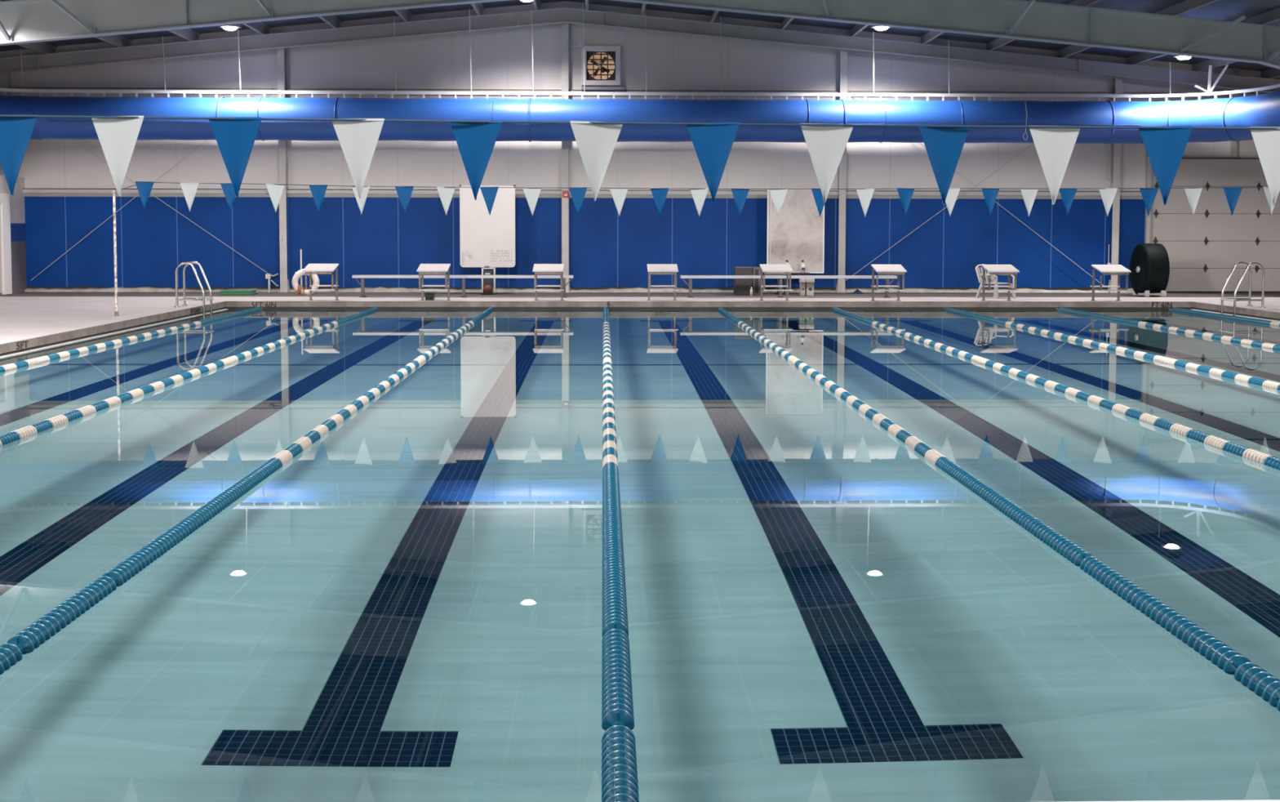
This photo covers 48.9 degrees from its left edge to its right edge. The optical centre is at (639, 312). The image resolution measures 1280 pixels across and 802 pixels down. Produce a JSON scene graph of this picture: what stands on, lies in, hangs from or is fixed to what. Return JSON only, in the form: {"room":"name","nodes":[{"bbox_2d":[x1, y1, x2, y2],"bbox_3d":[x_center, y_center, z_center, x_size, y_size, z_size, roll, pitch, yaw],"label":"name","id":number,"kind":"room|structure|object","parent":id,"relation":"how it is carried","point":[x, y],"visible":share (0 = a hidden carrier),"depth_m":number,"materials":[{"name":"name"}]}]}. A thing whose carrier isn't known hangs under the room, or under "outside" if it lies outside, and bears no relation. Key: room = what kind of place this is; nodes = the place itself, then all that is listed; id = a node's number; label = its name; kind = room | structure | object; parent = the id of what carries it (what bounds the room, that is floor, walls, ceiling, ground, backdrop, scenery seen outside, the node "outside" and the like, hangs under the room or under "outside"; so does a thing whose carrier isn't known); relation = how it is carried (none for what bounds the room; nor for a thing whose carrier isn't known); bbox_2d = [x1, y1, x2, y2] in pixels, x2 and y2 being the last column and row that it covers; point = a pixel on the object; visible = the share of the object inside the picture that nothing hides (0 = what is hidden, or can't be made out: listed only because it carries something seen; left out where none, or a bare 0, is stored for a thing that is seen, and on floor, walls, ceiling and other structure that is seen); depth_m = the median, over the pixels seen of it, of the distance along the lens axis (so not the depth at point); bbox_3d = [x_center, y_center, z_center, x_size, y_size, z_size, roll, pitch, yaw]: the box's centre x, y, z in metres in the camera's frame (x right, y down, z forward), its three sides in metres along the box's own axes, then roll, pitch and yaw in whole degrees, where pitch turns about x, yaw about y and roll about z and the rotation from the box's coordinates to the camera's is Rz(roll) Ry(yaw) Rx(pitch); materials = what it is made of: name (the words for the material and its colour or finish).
{"room":"indoor swimming pool","nodes":[
{"label":"indoor swimming pool","id":0,"kind":"room"},
{"bbox_2d":[0,174,26,294],"bbox_3d":[-15.907,-1.421,26.158,5.957,2.470,7.200,0,3,-1],"label":"wall","id":1,"kind":"structure","parent":0,"point":[17,213],"depth_m":29.40,"materials":[{"name":"white paint"}]},
{"bbox_2d":[0,192,12,293],"bbox_3d":[-12.963,-1.374,28.084,0.070,2.059,1.741,0,3,-1],"label":"door","id":2,"kind":"structure","parent":1,"relation":"in","point":[6,282],"depth_m":28.68,"materials":[{"name":"white paint"}]},
{"bbox_2d":[0,0,1279,195],"bbox_3d":[-1.582,-3.518,30.073,34.800,6.745,0.120,0,3,-1],"label":"wall","id":3,"kind":"structure","parent":0,"point":[501,58],"depth_m":29.97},
{"bbox_2d":[24,196,279,287],"bbox_3d":[-10.290,-1.510,29.890,5.463,1.926,0.028,0,3,-1],"label":"wall panel","id":4,"kind":"object","parent":3,"relation":"attached to","point":[152,242],"visible":0.91,"depth_m":29.87,"materials":[{"name":"blue plastic"}]},
{"bbox_2d":[286,196,561,287],"bbox_3d":[-4.578,-1.506,30.039,5.967,1.929,0.028,0,3,-1],"label":"wall panel","id":5,"kind":"object","parent":3,"relation":"attached to","point":[383,240],"visible":0.72,"depth_m":30.01,"materials":[{"name":"blue plastic"}]},
{"bbox_2d":[24,286,1133,292],"bbox_3d":[-1.056,-0.489,30.127,23.943,0.134,0.159,0,3,-1],"label":"baseboard","id":6,"kind":"structure","parent":3,"relation":"attached to","point":[143,289],"depth_m":30.07,"materials":[{"name":"plastic"}]},
{"bbox_2d":[26,285,1132,290],"bbox_3d":[-1.058,-0.512,30.200,23.943,0.160,0.011,0,3,-1],"label":"gap","id":7,"kind":"structure","parent":3,"relation":"attached to","point":[206,287],"depth_m":30.18,"materials":[{"name":"grey"}]},
{"bbox_2d":[22,188,1142,199],"bbox_3d":[-1.131,-2.541,30.037,24.100,0.171,0.089,0,3,-1],"label":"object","id":8,"kind":"structure","parent":3,"relation":"attached to","point":[27,192],"depth_m":29.97,"materials":[{"name":"grey metal"}]},
{"bbox_2d":[581,45,620,85],"bbox_3d":[-0.829,-5.246,29.915,0.830,0.830,0.252,0,3,-1],"label":"exhaust fan","id":9,"kind":"object","parent":3,"relation":"attached to","point":[602,63],"visible":0.98,"depth_m":29.86,"materials":[{"name":"white paint"}]},
{"bbox_2d":[581,86,624,89],"bbox_3d":[-0.786,-4.766,29.883,0.920,0.060,0.149,0,3,-1],"label":"shelf","id":10,"kind":"object","parent":3,"relation":"attached to","point":[582,87],"visible":1,"depth_m":29.81,"materials":[{"name":"grey metal"}]},
{"bbox_2d":[0,87,1266,97],"bbox_3d":[-1.577,-4.693,29.897,34.800,0.092,0.089,0,3,-1],"label":"girt","id":11,"kind":"structure","parent":3,"relation":"attached to","point":[54,88],"depth_m":29.89,"materials":[{"name":"grey metal"}]},
{"bbox_2d":[568,197,839,287],"bbox_3d":[1.361,-1.504,30.194,5.914,1.930,0.028,0,3,-1],"label":"liner","id":12,"kind":"object","parent":3,"relation":"attached to","point":[606,248],"visible":0.63,"depth_m":30.16,"materials":[{"name":"blue plastic"}]},
{"bbox_2d":[844,198,1112,288],"bbox_3d":[7.267,-1.502,30.347,5.902,1.930,0.028,0,3,-1],"label":"wall panel","id":13,"kind":"object","parent":3,"relation":"attached to","point":[946,251],"visible":0.8,"depth_m":30.34,"materials":[{"name":"blue plastic"}]},
{"bbox_2d":[1118,199,1145,287],"bbox_3d":[10.585,-1.500,30.434,0.737,1.930,0.028,0,3,-1],"label":"liner","id":14,"kind":"object","parent":3,"relation":"attached to","point":[1131,211],"visible":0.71,"depth_m":30.40,"materials":[{"name":"blue plastic"}]},
{"bbox_2d":[1144,151,1279,292],"bbox_3d":[13.165,-2.230,30.403,4.498,3.591,0.139,0,3,-1],"label":"door","id":15,"kind":"structure","parent":3,"relation":"in","point":[1203,247],"depth_m":30.42,"materials":[{"name":"white metal"}]},
{"bbox_2d":[1230,67,1239,157],"bbox_3d":[12.802,-4.914,30.253,0.100,3.124,0.099,0,3,-1],"label":"post","id":16,"kind":"object","parent":3,"relation":"attached to","point":[1235,71],"visible":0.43,"depth_m":30.28,"materials":[{"name":"white metal"}]},
{"bbox_2d":[0,90,1279,143],"bbox_3d":[-0.601,-3.472,20.645,27.076,0.895,17.647,0,3,-1],"label":"air duct","id":17,"kind":"object","parent":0,"point":[1260,110],"visible":0.76,"depth_m":28.64,"materials":[{"name":"blue fabric"}]},
{"bbox_2d":[0,114,1279,204],"bbox_3d":[1.865,-0.875,8.123,19.350,0.504,0.078,0,3,-1],"label":"flag line","id":18,"kind":"object","parent":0,"point":[235,136],"visible":1,"depth_m":8.07,"materials":[{"name":"white fabric"}]},
{"bbox_2d":[0,291,1279,339],"bbox_3d":[-1.082,0.940,10.801,34.800,0.455,39.500,0,3,-1],"label":"floor","id":19,"kind":"structure","parent":0,"point":[25,313],"depth_m":27.31,"materials":[{"name":"concrete"}]},
{"bbox_2d":[0,72,12,175],"bbox_3d":[-13.315,-2.737,29.649,0.240,4.592,0.250,0,3,-1],"label":"steel column","id":20,"kind":"structure","parent":19,"relation":"on","point":[5,77],"depth_m":29.44,"materials":[{"name":"white metal"}]},
{"bbox_2d":[111,189,118,315],"bbox_3d":[-8.058,-0.918,21.601,0.052,1.940,0.052,3,5,43],"label":"flag pole","id":21,"kind":"object","parent":19,"relation":"on","point":[113,192],"visible":1,"depth_m":21.59,"materials":[{"name":"white metal"}]},
{"bbox_2d":[115,181,1274,217],"bbox_3d":[2.385,-1.750,21.835,20.895,0.526,0.092,0,3,-1],"label":"flag line","id":22,"kind":"object","parent":21,"relation":"hanging from","point":[144,188],"visible":0.94,"depth_m":21.81,"materials":[{"name":"fabric"}]},
{"bbox_2d":[173,261,213,315],"bbox_3d":[-7.711,0.078,24.337,0.557,1.936,0.540,0,3,-1],"label":"pool ladder","id":23,"kind":"object","parent":19,"relation":"on","point":[203,298],"visible":0.73,"depth_m":24.10,"materials":[{"name":"silver metal"}]},
{"bbox_2d":[219,289,257,294],"bbox_3d":[-8.197,-0.417,28.723,0.676,0.090,0.400,0,3,-1],"label":"foam mat","id":24,"kind":"object","parent":19,"relation":"on","point":[223,291],"visible":1,"depth_m":28.55,"materials":[{"name":"green plastic"}]},
{"bbox_2d":[265,273,278,292],"bbox_3d":[-7.790,-0.635,29.780,0.260,0.402,0.108,0,3,-7],"label":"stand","id":25,"kind":"object","parent":19,"relation":"on","point":[268,276],"visible":1,"depth_m":29.76,"materials":[{"name":"white plastic"}]},
{"bbox_2d":[276,48,289,292],"bbox_3d":[-7.555,-3.005,29.783,0.240,5.133,0.250,0,3,-1],"label":"steel column","id":26,"kind":"structure","parent":19,"relation":"on","point":[281,52],"depth_m":29.73,"materials":[{"name":"white metal"}]},
{"bbox_2d":[30,83,277,280],"bbox_3d":[-10.240,-2.781,29.701,5.306,4.218,0.013,0,3,-1],"label":"rod","id":27,"kind":"object","parent":26,"relation":"attached to","point":[277,83],"visible":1,"depth_m":29.71,"materials":[{"name":"silver metal"}]},
{"bbox_2d":[71,139,267,273],"bbox_3d":[-10.178,-2.418,29.694,4.582,3.171,0.013,0,3,-1],"label":"rod","id":28,"kind":"object","parent":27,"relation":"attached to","point":[72,140],"visible":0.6,"depth_m":29.73,"materials":[{"name":"silver metal"}]},
{"bbox_2d":[294,284,306,294],"bbox_3d":[-6.884,-0.468,28.585,0.249,0.201,0.153,0,3,-1],"label":"rope coil","id":29,"kind":"object","parent":19,"relation":"on","point":[300,286],"visible":1,"depth_m":28.58,"materials":[{"name":"brown fabric"}]},
{"bbox_2d":[300,248,302,285],"bbox_3d":[-6.948,-0.840,28.827,0.160,0.926,0.207,0,3,-1],"label":"post","id":30,"kind":"object","parent":19,"relation":"on","point":[300,249],"visible":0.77,"depth_m":28.83,"materials":[{"name":"white plastic"}]},
{"bbox_2d":[292,268,319,294],"bbox_3d":[-6.833,-0.625,28.746,0.560,0.560,0.159,0,3,-1],"label":"buoy","id":31,"kind":"object","parent":19,"relation":"on","point":[299,273],"visible":0.72,"depth_m":28.69,"materials":[{"name":"white plastic"}]},
{"bbox_2d":[424,292,435,300],"bbox_3d":[-3.995,-0.318,26.755,0.166,0.142,0.300,0,3,-1],"label":"crate","id":32,"kind":"object","parent":19,"relation":"on","point":[428,295],"visible":1,"depth_m":26.62,"materials":[{"name":"black plastic"}]},
{"bbox_2d":[351,275,573,297],"bbox_3d":[-3.489,-0.527,27.817,4.342,0.436,0.260,0,3,-1],"label":"bench","id":33,"kind":"object","parent":19,"relation":"on","point":[362,277],"visible":0.96,"depth_m":27.69,"materials":[{"name":"silver metal"}]},
{"bbox_2d":[459,184,515,294],"bbox_3d":[-3.140,-1.514,29.080,1.155,2.257,0.420,0,3,-1],"label":"whiteboard","id":34,"kind":"object","parent":19,"relation":"on","point":[486,241],"visible":0.98,"depth_m":28.97,"materials":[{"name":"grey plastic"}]},
{"bbox_2d":[483,270,493,293],"bbox_3d":[-3.128,-0.631,28.945,0.187,0.490,0.195,0,3,-1],"label":"storage box","id":35,"kind":"object","parent":19,"relation":"on","point":[487,282],"visible":1,"depth_m":28.86,"materials":[{"name":"black plastic"}]},
{"bbox_2d":[560,22,570,292],"bbox_3d":[-1.590,-3.283,29.921,0.240,5.694,0.250,0,3,-1],"label":"steel column","id":36,"kind":"structure","parent":19,"relation":"on","point":[565,26],"depth_m":29.84,"materials":[{"name":"white metal"}]},
{"bbox_2d":[562,190,568,197],"bbox_3d":[-1.577,-2.521,29.837,0.130,0.140,0.070,0,3,-1],"label":"fire alarm","id":37,"kind":"object","parent":36,"relation":"attached to","point":[565,193],"visible":1,"depth_m":29.82,"materials":[{"name":"red"}]},
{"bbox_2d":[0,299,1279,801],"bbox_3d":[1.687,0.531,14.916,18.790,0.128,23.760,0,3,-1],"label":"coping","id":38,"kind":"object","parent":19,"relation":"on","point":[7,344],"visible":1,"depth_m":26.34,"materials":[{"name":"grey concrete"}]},
{"bbox_2d":[302,263,339,300],"bbox_3d":[-5.956,-0.572,26.335,0.575,0.692,0.680,0,3,-1],"label":"starting block","id":39,"kind":"object","parent":38,"relation":"on","point":[311,268],"visible":1,"depth_m":26.19,"materials":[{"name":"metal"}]},
{"bbox_2d":[416,263,450,300],"bbox_3d":[-3.856,-0.571,26.389,0.575,0.692,0.680,0,3,-1],"label":"starting block","id":40,"kind":"object","parent":38,"relation":"on","point":[424,268],"visible":1,"depth_m":26.21,"materials":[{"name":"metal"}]},
{"bbox_2d":[532,263,564,300],"bbox_3d":[-1.714,-0.570,26.445,0.575,0.692,0.680,0,3,-1],"label":"starting block","id":41,"kind":"object","parent":38,"relation":"on","point":[539,268],"visible":1,"depth_m":26.23,"materials":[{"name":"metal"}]},
{"bbox_2d":[646,263,678,300],"bbox_3d":[0.423,-0.569,26.501,0.575,0.692,0.680,0,3,-1],"label":"starting block","id":42,"kind":"object","parent":38,"relation":"on","point":[652,268],"visible":1,"depth_m":26.34,"materials":[{"name":"metal"}]},
{"bbox_2d":[759,263,793,300],"bbox_3d":[2.565,-0.569,26.556,0.575,0.692,0.680,0,3,-1],"label":"starting block","id":43,"kind":"object","parent":38,"relation":"on","point":[786,268],"visible":1,"depth_m":26.46,"materials":[{"name":"metal"}]},
{"bbox_2d":[871,264,906,300],"bbox_3d":[4.692,-0.568,26.612,0.575,0.692,0.680,0,3,-1],"label":"starting block","id":44,"kind":"object","parent":38,"relation":"on","point":[877,268],"visible":1,"depth_m":26.48,"materials":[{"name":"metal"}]},
{"bbox_2d":[981,264,1019,300],"bbox_3d":[6.813,-0.567,26.667,0.575,0.692,0.680,0,3,-1],"label":"starting block","id":45,"kind":"object","parent":38,"relation":"on","point":[1007,269],"visible":1,"depth_m":26.54,"materials":[{"name":"metal"}]},
{"bbox_2d":[1090,264,1131,300],"bbox_3d":[8.923,-0.567,26.722,0.575,0.692,0.680,0,3,-1],"label":"starting block","id":46,"kind":"object","parent":38,"relation":"on","point":[1106,269],"visible":1,"depth_m":26.59,"materials":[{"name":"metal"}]},
{"bbox_2d":[733,266,752,295],"bbox_3d":[2.125,-0.661,29.022,0.356,0.581,0.410,0,3,-1],"label":"trash can","id":47,"kind":"object","parent":19,"relation":"on","point":[741,286],"visible":0.94,"depth_m":28.83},
{"bbox_2d":[752,266,760,294],"bbox_3d":[2.394,-0.657,29.029,0.158,0.574,0.310,0,3,-1],"label":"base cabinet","id":48,"kind":"object","parent":19,"relation":"on","point":[756,270],"visible":0.86,"depth_m":28.88,"materials":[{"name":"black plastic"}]},
{"bbox_2d":[680,275,897,297],"bbox_3d":[2.950,-0.525,27.985,4.302,0.436,0.260,0,3,-1],"label":"bench","id":49,"kind":"object","parent":19,"relation":"on","point":[780,277],"visible":0.98,"depth_m":27.86,"materials":[{"name":"silver metal"}]},
{"bbox_2d":[766,189,824,294],"bbox_3d":[3.241,-1.493,29.407,1.193,2.200,0.400,0,3,-1],"label":"whiteboard","id":50,"kind":"object","parent":19,"relation":"on","point":[797,234],"visible":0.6,"depth_m":29.30,"materials":[{"name":"white paint"}]},
{"bbox_2d":[783,272,809,294],"bbox_3d":[3.229,-0.599,29.020,0.524,0.462,0.180,0,3,-1],"label":"stand","id":51,"kind":"object","parent":19,"relation":"on","point":[807,273],"visible":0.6,"depth_m":28.93,"materials":[{"name":"black plastic"}]},
{"bbox_2d":[800,259,805,272],"bbox_3d":[3.360,-0.963,28.990,0.096,0.268,0.099,0,3,-1],"label":"spray bottle","id":52,"kind":"object","parent":51,"relation":"on","point":[802,265],"visible":1,"depth_m":28.96,"materials":[{"name":"white plastic"}]},
{"bbox_2d":[799,278,805,295],"bbox_3d":[3.316,-0.531,28.715,0.109,0.363,0.220,0,3,-1],"label":"canister","id":53,"kind":"object","parent":19,"relation":"on","point":[802,281],"visible":0.9,"depth_m":28.62,"materials":[{"name":"beige plastic"}]},
{"bbox_2d":[804,278,814,295],"bbox_3d":[3.463,-0.531,28.719,0.170,0.363,0.220,0,3,-1],"label":"canister","id":54,"kind":"object","parent":19,"relation":"on","point":[809,290],"visible":0.87,"depth_m":28.62,"materials":[{"name":"beige plastic"}]},
{"bbox_2d":[835,50,847,292],"bbox_3d":[4.322,-3.005,30.092,0.240,5.140,0.250,0,3,-1],"label":"steel column","id":55,"kind":"structure","parent":19,"relation":"on","point":[842,68],"depth_m":30.04,"materials":[{"name":"white metal"}]},
{"bbox_2d":[847,86,1103,285],"bbox_3d":[7.180,-2.718,30.128,5.640,4.264,0.013,0,3,-1],"label":"rod","id":56,"kind":"object","parent":55,"relation":"attached to","point":[847,86],"visible":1,"depth_m":30.20,"materials":[{"name":"silver metal"}]},
{"bbox_2d":[844,84,1113,280],"bbox_3d":[7.242,-2.760,30.157,5.781,4.242,0.013,0,3,-1],"label":"rod","id":57,"kind":"object","parent":55,"relation":"attached to","point":[1113,85],"visible":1,"depth_m":30.16,"materials":[{"name":"silver metal"}]},
{"bbox_2d":[975,263,1016,298],"bbox_3d":[7.040,-0.628,27.942,0.590,0.674,0.627,-2,4,-36],"label":"plastic chair","id":58,"kind":"object","parent":19,"relation":"on","point":[979,274],"visible":0.74,"depth_m":27.93,"materials":[{"name":"grey plastic"}]},
{"bbox_2d":[1107,78,1122,293],"bbox_3d":[10.221,-2.726,30.262,0.240,4.585,0.250,0,3,-1],"label":"steel column","id":59,"kind":"structure","parent":19,"relation":"on","point":[1115,153],"depth_m":30.21,"materials":[{"name":"white metal"}]},
{"bbox_2d":[1128,243,1169,296],"bbox_3d":[10.413,-0.887,28.879,0.565,1.080,1.070,0,3,-1],"label":"drum","id":60,"kind":"object","parent":19,"relation":"on","point":[1149,264],"visible":0.98,"depth_m":28.52,"materials":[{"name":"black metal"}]},
{"bbox_2d":[1220,261,1266,315],"bbox_3d":[10.653,0.074,24.891,0.595,1.947,0.600,0,3,-1],"label":"pool ladder","id":61,"kind":"object","parent":19,"relation":"on","point":[1234,299],"visible":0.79,"depth_m":24.62,"materials":[{"name":"silver metal"}]},
{"bbox_2d":[0,0,1279,71],"bbox_3d":[-1.067,-4.657,10.316,35.200,1.734,39.600,0,3,-1],"label":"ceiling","id":62,"kind":"structure","parent":0,"point":[1220,10],"depth_m":29.32,"materials":[{"name":"grey metal"}]},
{"bbox_2d":[15,41,57,53],"bbox_3d":[-11.807,-4.339,10.056,0.120,0.199,39.200,0,3,-1],"label":"purlin","id":63,"kind":"object","parent":62,"relation":"attached to","point":[41,46],"depth_m":28.88,"materials":[{"name":"metal"}]},
{"bbox_2d":[0,0,132,47],"bbox_3d":[-10.256,-4.484,10.088,0.120,0.199,39.200,0,3,-1],"label":"purlin","id":64,"kind":"object","parent":62,"relation":"attached to","point":[120,41],"depth_m":28.88,"materials":[{"name":"metal"}]},
{"bbox_2d":[168,28,200,40],"bbox_3d":[-8.810,-4.619,10.117,0.120,0.199,39.200,0,3,-1],"label":"purlin","id":65,"kind":"object","parent":62,"relation":"attached to","point":[189,34],"depth_m":28.88,"materials":[{"name":"metal"}]},
{"bbox_2d":[218,23,240,30],"bbox_3d":[-8.107,-5.777,27.804,0.420,0.380,0.420,0,3,-1],"label":"lamp","id":66,"kind":"object","parent":62,"relation":"hanging from","point":[228,27],"visible":0.44,"depth_m":27.72,"materials":[{"name":"grey metal"}]},
{"bbox_2d":[242,21,271,34],"bbox_3d":[-7.333,-4.757,10.147,0.120,0.199,39.200,0,3,-1],"label":"purlin","id":67,"kind":"object","parent":62,"relation":"attached to","point":[261,28],"depth_m":28.89,"materials":[{"name":"metal"}]},
{"bbox_2d":[318,14,342,27],"bbox_3d":[-5.839,-4.897,10.178,0.120,0.199,39.200,0,3,-1],"label":"purlin","id":68,"kind":"object","parent":62,"relation":"attached to","point":[334,21],"depth_m":28.92,"materials":[{"name":"metal"}]},
{"bbox_2d":[394,8,413,21],"bbox_3d":[-4.354,-5.036,10.208,0.120,0.199,39.200,0,3,-1],"label":"purlin","id":69,"kind":"object","parent":62,"relation":"attached to","point":[405,14],"depth_m":28.95,"materials":[{"name":"metal"}]},
{"bbox_2d":[471,2,484,15],"bbox_3d":[-2.838,-5.178,10.239,0.120,0.199,39.200,0,3,-1],"label":"purlin","id":70,"kind":"object","parent":62,"relation":"attached to","point":[478,6],"depth_m":28.97,"materials":[{"name":"metal"}]},
{"bbox_2d":[532,0,541,9],"bbox_3d":[-1.639,-5.290,10.264,0.120,0.199,39.200,0,3,-1],"label":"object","id":71,"kind":"structure","parent":62,"relation":"attached to","point":[535,2],"depth_m":29.14,"materials":[{"name":"metal"}]},
{"bbox_2d":[585,0,591,9],"bbox_3d":[-0.577,-5.297,10.291,0.120,0.199,39.200,0,3,-1],"label":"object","id":72,"kind":"structure","parent":62,"relation":"attached to","point":[588,2],"depth_m":29.17,"materials":[{"name":"metal"}]},
{"bbox_2d":[710,10,719,22],"bbox_3d":[2.029,-5.052,10.373,0.120,0.199,39.200,0,3,-1],"label":"beam","id":73,"kind":"structure","parent":62,"relation":"attached to","point":[714,14],"depth_m":28.97,"materials":[{"name":"metal"}]},
{"bbox_2d":[781,17,793,29],"bbox_3d":[3.520,-4.911,10.421,0.120,0.199,39.200,0,3,-1],"label":"beam","id":74,"kind":"structure","parent":62,"relation":"attached to","point":[787,20],"depth_m":29.08,"materials":[{"name":"metal"}]},
{"bbox_2d":[849,23,868,36],"bbox_3d":[5.000,-4.772,10.467,0.120,0.199,39.200,0,3,-1],"label":"beam","id":75,"kind":"structure","parent":62,"relation":"attached to","point":[858,28],"depth_m":29.15,"materials":[{"name":"metal"}]},
{"bbox_2d":[871,25,891,30],"bbox_3d":[4.846,-5.864,28.236,0.420,0.380,0.420,0,3,-1],"label":"lamp","id":76,"kind":"object","parent":62,"relation":"hanging from","point":[876,27],"visible":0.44,"depth_m":28.16,"materials":[{"name":"grey metal"}]},
{"bbox_2d":[920,31,945,44],"bbox_3d":[6.512,-4.629,10.515,0.120,0.199,39.200,0,3,-1],"label":"beam","id":77,"kind":"structure","parent":62,"relation":"attached to","point":[931,35],"depth_m":29.19,"materials":[{"name":"metal"}]},
{"bbox_2d":[986,0,1100,50],"bbox_3d":[7.929,-4.496,10.560,0.120,0.199,39.200,0,3,-1],"label":"beam","id":78,"kind":"structure","parent":62,"relation":"attached to","point":[998,42],"depth_m":28.62,"materials":[{"name":"metal"}]},
{"bbox_2d":[1057,0,1217,57],"bbox_3d":[9.463,-4.351,10.609,0.120,0.199,39.200,0,3,-1],"label":"beam","id":79,"kind":"structure","parent":62,"relation":"attached to","point":[1186,6],"depth_m":24.02,"materials":[{"name":"metal"}]},
{"bbox_2d":[1173,54,1192,59],"bbox_3d":[10.922,-5.274,28.229,0.420,0.380,0.420,0,3,-1],"label":"lamp","id":80,"kind":"object","parent":62,"relation":"hanging from","point":[1180,57],"visible":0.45,"depth_m":28.16,"materials":[{"name":"grey metal"}]},
{"bbox_2d":[1126,7,1279,64],"bbox_3d":[10.959,-4.210,10.656,0.120,0.199,39.200,0,3,-1],"label":"beam","id":81,"kind":"structure","parent":62,"relation":"attached to","point":[1272,15],"depth_m":24.39,"materials":[{"name":"metal"}]},
{"bbox_2d":[1191,58,1237,71],"bbox_3d":[12.387,-4.076,10.701,0.120,0.199,39.200,0,3,-1],"label":"beam","id":82,"kind":"structure","parent":62,"relation":"attached to","point":[1203,65],"depth_m":29.39,"materials":[{"name":"metal"}]},
{"bbox_2d":[1260,67,1279,78],"bbox_3d":[13.890,-3.934,10.749,0.120,0.199,39.200,0,3,-1],"label":"beam","id":83,"kind":"structure","parent":62,"relation":"attached to","point":[1272,73],"depth_m":29.83,"materials":[{"name":"metal"}]},
{"bbox_3d":[1.682,1.406,15.119,18.150,1.580,22.860,0,3,-1],"label":"basin","id":84,"kind":"object","parent":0,"visible":0},
{"bbox_2d":[0,309,1279,801],"bbox_3d":[1.681,1.466,15.122,18.190,1.700,22.900,0,3,-1],"label":"pool water","id":85,"kind":"object","parent":84,"relation":"in","point":[408,607],"visible":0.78,"depth_m":6.32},
{"bbox_2d":[0,306,262,372],"bbox_3d":[-6.746,0.609,14.844,0.100,0.100,22.886,0,3,-1],"label":"lane rope","id":86,"kind":"object","parent":85,"relation":"on","point":[64,353],"visible":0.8,"depth_m":18.18,"materials":[{"name":"blue plastic"}]},
{"bbox_2d":[0,306,377,445],"bbox_3d":[-4.613,0.610,14.900,0.100,0.100,22.886,0,3,-1],"label":"lane rope","id":87,"kind":"object","parent":85,"relation":"on","point":[10,437],"visible":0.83,"depth_m":12.97,"materials":[{"name":"blue plastic"}]},
{"bbox_2d":[0,306,493,673],"bbox_3d":[-2.479,0.610,14.955,0.100,0.100,22.886,0,3,-1],"label":"lane rope","id":88,"kind":"object","parent":85,"relation":"on","point":[42,629],"visible":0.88,"depth_m":6.73,"materials":[{"name":"blue plastic"}]},
{"bbox_2d":[601,306,639,801],"bbox_3d":[-0.346,0.612,14.994,0.100,0.100,22.921,0,3,-1],"label":"lane rope","id":89,"kind":"object","parent":85,"relation":"on","point":[620,782],"visible":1,"depth_m":5.07,"materials":[{"name":"blue plastic"}]},
{"bbox_2d":[717,306,1279,710],"bbox_3d":[1.787,0.612,15.066,0.100,0.100,22.886,0,3,-1],"label":"lane rope","id":90,"kind":"object","parent":85,"relation":"on","point":[1264,682],"visible":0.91,"depth_m":6.27,"materials":[{"name":"blue plastic"}]},
{"bbox_2d":[831,306,1279,470],"bbox_3d":[3.921,0.613,15.122,0.100,0.100,22.886,0,3,-1],"label":"lane rope","id":91,"kind":"object","parent":85,"relation":"on","point":[1268,460],"visible":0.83,"depth_m":11.93,"materials":[{"name":"blue plastic"}]},
{"bbox_2d":[943,306,1279,389],"bbox_3d":[6.054,0.613,15.177,0.100,0.100,22.886,0,3,-1],"label":"lane rope","id":92,"kind":"object","parent":85,"relation":"on","point":[1255,380],"visible":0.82,"depth_m":16.86,"materials":[{"name":"blue plastic"}]},
{"bbox_2d":[1055,306,1279,349],"bbox_3d":[8.187,0.614,15.233,0.100,0.100,22.886,0,3,-1],"label":"lane rope","id":93,"kind":"object","parent":85,"relation":"on","point":[1265,344],"visible":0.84,"depth_m":20.84,"materials":[{"name":"blue plastic"}]},
{"bbox_2d":[1167,307,1279,325],"bbox_3d":[10.320,0.615,15.289,0.100,0.100,22.886,0,3,-1],"label":"lane rope","id":94,"kind":"object","parent":85,"relation":"on","point":[1214,314],"visible":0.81,"depth_m":24.06,"materials":[{"name":"blue plastic"}]},
{"bbox_2d":[0,306,1279,357],"bbox_3d":[1.687,0.753,14.934,18.750,0.345,23.750,0,3,-1],"label":"gutter","id":95,"kind":"object","parent":84,"relation":"attached to","point":[228,308],"visible":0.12,"depth_m":26.44,"materials":[{"name":"grey tile"}]},
{"bbox_3d":[-18.527,-2.355,10.060,0.120,6.745,39.320,0,3,-1],"label":"wall","id":96,"kind":"structure","parent":0,"visible":0},
{"bbox_2d":[0,0,1279,69],"bbox_3d":[-1.407,-4.544,23.404,34.803,2.932,0.876,0,3,-1],"label":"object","id":97,"kind":"object","parent":96,"relation":"attached to","point":[21,21],"visible":1,"depth_m":23.82,"materials":[{"name":"grey metal"}]},
{"bbox_2d":[0,7,1279,93],"bbox_3d":[-1.568,-5.425,29.548,34.802,1.935,0.140,0,3,-1],"label":"rafter","id":98,"kind":"object","parent":96,"relation":"attached to","point":[563,15],"visible":0.97,"depth_m":29.52,"materials":[{"name":"grey metal"}]},
{"bbox_3d":[-1.240,-4.216,16.952,34.803,2.846,0.200,0,3,-1],"label":"rafter","id":99,"kind":"object","parent":96,"relation":"attached to","visible":0},
{"bbox_2d":[0,2,1279,101],"bbox_3d":[-0.593,-4.862,20.350,26.241,1.981,17.225,0,3,-1],"label":"track","id":100,"kind":"object","parent":99,"relation":"hanging from","point":[1207,92],"visible":1,"depth_m":28.90,"materials":[{"name":"white metal"}]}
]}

